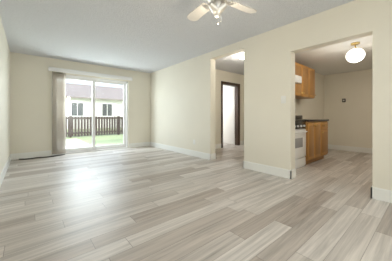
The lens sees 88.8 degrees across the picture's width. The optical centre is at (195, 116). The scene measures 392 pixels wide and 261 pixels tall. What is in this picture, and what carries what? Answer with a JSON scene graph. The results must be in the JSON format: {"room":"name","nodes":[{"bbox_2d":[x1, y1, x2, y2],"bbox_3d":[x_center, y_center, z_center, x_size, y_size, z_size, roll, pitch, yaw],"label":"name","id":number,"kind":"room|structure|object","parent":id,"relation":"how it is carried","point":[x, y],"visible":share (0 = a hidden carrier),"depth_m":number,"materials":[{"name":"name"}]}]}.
{"room":"empty living room","nodes":[
{"label":"empty living room","id":0,"kind":"room"},
{"bbox_2d":[0,16,9,173],"bbox_3d":[-1.665,-0.250,1.377,0.160,2.440,8.370,0,0,-40],"label":"wall","id":1,"kind":"structure","parent":0,"point":[4,101],"depth_m":3.42,"materials":[{"name":"beige paint"}]},
{"bbox_2d":[0,154,11,186],"bbox_3d":[-1.597,0.901,1.434,0.015,0.138,8.050,0,0,-40],"label":"baseboard","id":2,"kind":"structure","parent":1,"relation":"attached to","point":[2,175],"depth_m":3.40,"materials":[{"name":"white wood"}]},
{"bbox_2d":[10,52,149,155],"bbox_3d":[-2.856,-0.250,5.737,3.620,2.440,0.160,0,0,-40],"label":"wall","id":3,"kind":"structure","parent":0,"point":[30,103],"depth_m":4.88,"materials":[{"name":"beige paint"}]},
{"bbox_2d":[12,150,50,159],"bbox_3d":[-3.887,0.901,4.757,0.720,0.138,0.015,0,0,-40],"label":"baseboard","id":4,"kind":"structure","parent":3,"relation":"attached to","point":[15,156],"depth_m":4.73,"materials":[{"name":"white"}]},
{"bbox_2d":[52,75,127,155],"bbox_3d":[-2.908,-0.069,5.682,1.944,2.077,0.137,0,0,-40],"label":"sliding glass door","id":5,"kind":"structure","parent":3,"relation":"in","point":[94,147],"depth_m":5.76,"materials":[{"name":"white plastic"}]},
{"bbox_2d":[48,67,131,153],"bbox_3d":[-2.821,-0.152,5.595,2.110,2.155,0.098,0,0,-40],"label":"vertical blinds","id":6,"kind":"object","parent":3,"relation":"attached to","point":[58,112],"visible":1,"depth_m":5.06,"materials":[{"name":"white plastic"}]},
{"bbox_2d":[129,142,149,147],"bbox_3d":[-1.834,0.901,6.480,0.700,0.138,0.015,0,0,-40],"label":"baseboard","id":7,"kind":"structure","parent":3,"relation":"attached to","point":[142,144],"depth_m":6.47,"materials":[{"name":"white wood"}]},
{"bbox_2d":[0,0,353,74],"bbox_3d":[0.672,-1.510,3.625,6.630,0.080,8.810,0,0,-40],"label":"ceiling","id":8,"kind":"structure","parent":0,"point":[148,36],"depth_m":3.32,"materials":[{"name":"white paint"}]},
{"bbox_2d":[187,0,256,23],"bbox_3d":[0.211,-1.193,2.005,0.813,0.554,0.813,0,0,13],"label":"ceiling fan","id":9,"kind":"object","parent":8,"relation":"hanging from","point":[217,8],"visible":1,"depth_m":2.14,"materials":[{"name":"silver metal"}]},
{"bbox_2d":[0,143,391,260],"bbox_3d":[1.055,1.000,3.946,7.630,0.060,8.810,0,0,-40],"label":"floor","id":10,"kind":"structure","parent":0,"point":[148,203],"depth_m":2.08,"materials":[{"name":"laminate"}]},
{"bbox_2d":[19,154,64,159],"bbox_3d":[-3.659,0.958,4.795,0.889,0.022,0.151,0,0,-40],"label":"cable","id":11,"kind":"object","parent":10,"relation":"on","point":[41,157],"visible":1,"depth_m":4.75,"materials":[{"name":"grey plastic"}]},
{"bbox_2d":[295,120,306,168],"bbox_3d":[1.709,0.405,3.882,0.763,1.130,0.622,0,0,-40],"label":"stove","id":12,"kind":"object","parent":10,"relation":"on","point":[300,143],"visible":0.19,"depth_m":3.75,"materials":[{"name":"white metal"}]},
{"bbox_2d":[295,115,328,163],"bbox_3d":[2.458,0.465,4.504,1.184,1.010,0.630,0,0,-40],"label":"base cabinet","id":13,"kind":"object","parent":10,"relation":"on","point":[316,139],"visible":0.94,"depth_m":4.23,"materials":[{"name":"brown wood"}]},
{"bbox_2d":[215,69,243,143],"bbox_3d":[0.818,-0.250,6.391,2.850,2.440,0.140,0,0,-40],"label":"wall","id":14,"kind":"structure","parent":0,"point":[225,76],"depth_m":6.29,"materials":[{"name":"beige paint"}]},
{"bbox_2d":[223,87,234,144],"bbox_3d":[1.177,-0.034,7.282,0.214,1.992,0.754,0,0,-40],"label":"door leaf","id":15,"kind":"structure","parent":14,"relation":"in","point":[228,115],"depth_m":7.16,"materials":[{"name":"white"}]},
{"bbox_2d":[215,141,243,148],"bbox_3d":[1.435,0.901,5.532,2.690,0.138,1.970,0,0,-40],"label":"baseboard","id":16,"kind":"structure","parent":14,"relation":"attached to","point":[217,146],"depth_m":6.21,"materials":[{"name":"white wood"}]},
{"bbox_2d":[221,81,239,147],"bbox_3d":[1.104,-0.080,6.619,0.940,2.100,0.158,0,0,-40],"label":"door frame","id":17,"kind":"structure","parent":14,"relation":"attached to","point":[237,113],"depth_m":6.82,"materials":[{"name":"brown wood"}]},
{"bbox_2d":[150,0,391,190],"bbox_3d":[1.160,-0.250,3.643,0.160,2.440,8.210,0,0,-40],"label":"wall","id":18,"kind":"structure","parent":0,"point":[182,104],"depth_m":3.37,"materials":[{"name":"beige paint"}]},
{"bbox_2d":[150,142,211,159],"bbox_3d":[-0.601,0.901,5.621,0.035,0.138,2.915,0,0,-40],"label":"baseboard","id":19,"kind":"structure","parent":18,"relation":"attached to","point":[203,155],"depth_m":5.24,"materials":[{"name":"white wood"}]},
{"bbox_2d":[243,161,292,178],"bbox_3d":[1.200,0.901,3.475,0.035,0.138,0.911,0,0,-40],"label":"baseboard","id":20,"kind":"structure","parent":18,"relation":"attached to","point":[285,173],"depth_m":3.39,"materials":[{"name":"white wood"}]},
{"bbox_2d":[281,96,285,102],"bbox_3d":[1.405,-0.280,3.216,0.012,0.120,0.080,0,0,-40],"label":"switch plate","id":21,"kind":"object","parent":18,"relation":"attached to","point":[283,99],"visible":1,"depth_m":3.21,"materials":[{"name":"white plastic"}]},
{"bbox_2d":[371,186,391,202],"bbox_3d":[2.859,0.901,1.498,0.035,0.138,2.360,0,0,-40],"label":"baseboard","id":22,"kind":"structure","parent":18,"relation":"attached to","point":[381,194],"depth_m":2.32,"materials":[{"name":"white wood"}]},
{"bbox_2d":[295,72,323,118],"bbox_3d":[2.558,-0.250,5.096,3.850,2.440,0.140,0,0,-40],"label":"wall","id":23,"kind":"structure","parent":0,"point":[313,108],"depth_m":5.73,"materials":[{"name":"beige paint"}]},
{"bbox_2d":[295,62,310,97],"bbox_3d":[2.197,-0.800,4.476,0.740,0.700,0.338,0,0,-40],"label":"upper cabinet","id":24,"kind":"object","parent":23,"relation":"attached to","point":[304,82],"depth_m":4.39,"materials":[{"name":"brown wood"}]},
{"bbox_2d":[311,68,314,97],"bbox_3d":[2.622,-0.800,4.833,0.370,0.700,0.338,0,0,-40],"label":"upper cabinet","id":25,"kind":"object","parent":23,"relation":"attached to","point":[312,70],"depth_m":4.73,"materials":[{"name":"brown wood"}]},
{"bbox_2d":[295,35,371,74],"bbox_3d":[3.582,-1.320,3.860,3.870,0.080,3.110,0,0,-40],"label":"ceiling","id":26,"kind":"structure","parent":0,"point":[328,60],"depth_m":4.38,"materials":[{"name":"white paint"}]},
{"bbox_2d":[346,42,364,61],"bbox_3d":[2.759,-1.114,3.464,0.264,0.331,0.264,0,0,-40],"label":"globe ceiling light","id":27,"kind":"object","parent":26,"relation":"hanging from","point":[355,54],"visible":1,"depth_m":3.40,"materials":[{"name":"white glass"}]},
{"bbox_2d":[324,69,371,147],"bbox_3d":[5.009,-0.250,5.045,0.160,2.440,3.090,0,0,-40],"label":"wall","id":28,"kind":"structure","parent":0,"point":[350,122],"depth_m":5.69,"materials":[{"name":"beige paint"}]},
{"bbox_2d":[328,144,371,153],"bbox_3d":[4.942,0.901,4.989,0.015,0.138,3.090,0,0,-40],"label":"baseboard","id":29,"kind":"structure","parent":28,"relation":"attached to","point":[352,149],"depth_m":5.65,"materials":[{"name":"white wood"}]},
{"label":"outside","id":30,"kind":"structure","parent":0,"visible":0},
{"bbox_2d":[66,128,122,148],"bbox_3d":[-9.892,1.073,18.011,36.000,0.115,27.689,0,0,-40],"label":"ground","id":31,"kind":"structure","parent":30,"point":[113,136],"depth_m":8.85,"materials":[{"name":"green plant"}]},
{"bbox_2d":[66,116,122,137],"bbox_3d":[-4.162,0.490,11.984,25.030,1.100,0.110,0,0,-40],"label":"fence","id":32,"kind":"object","parent":31,"relation":"on","point":[84,131],"depth_m":10.68,"materials":[{"name":"brown wood"}]},
{"bbox_2d":[66,83,122,128],"bbox_3d":[-10.571,-1.155,21.154,29.800,4.350,7.800,0,0,-40],"label":"house","id":33,"kind":"structure","parent":31,"relation":"on","point":[80,100],"depth_m":18.24,"materials":[{"name":"white"}]}
]}

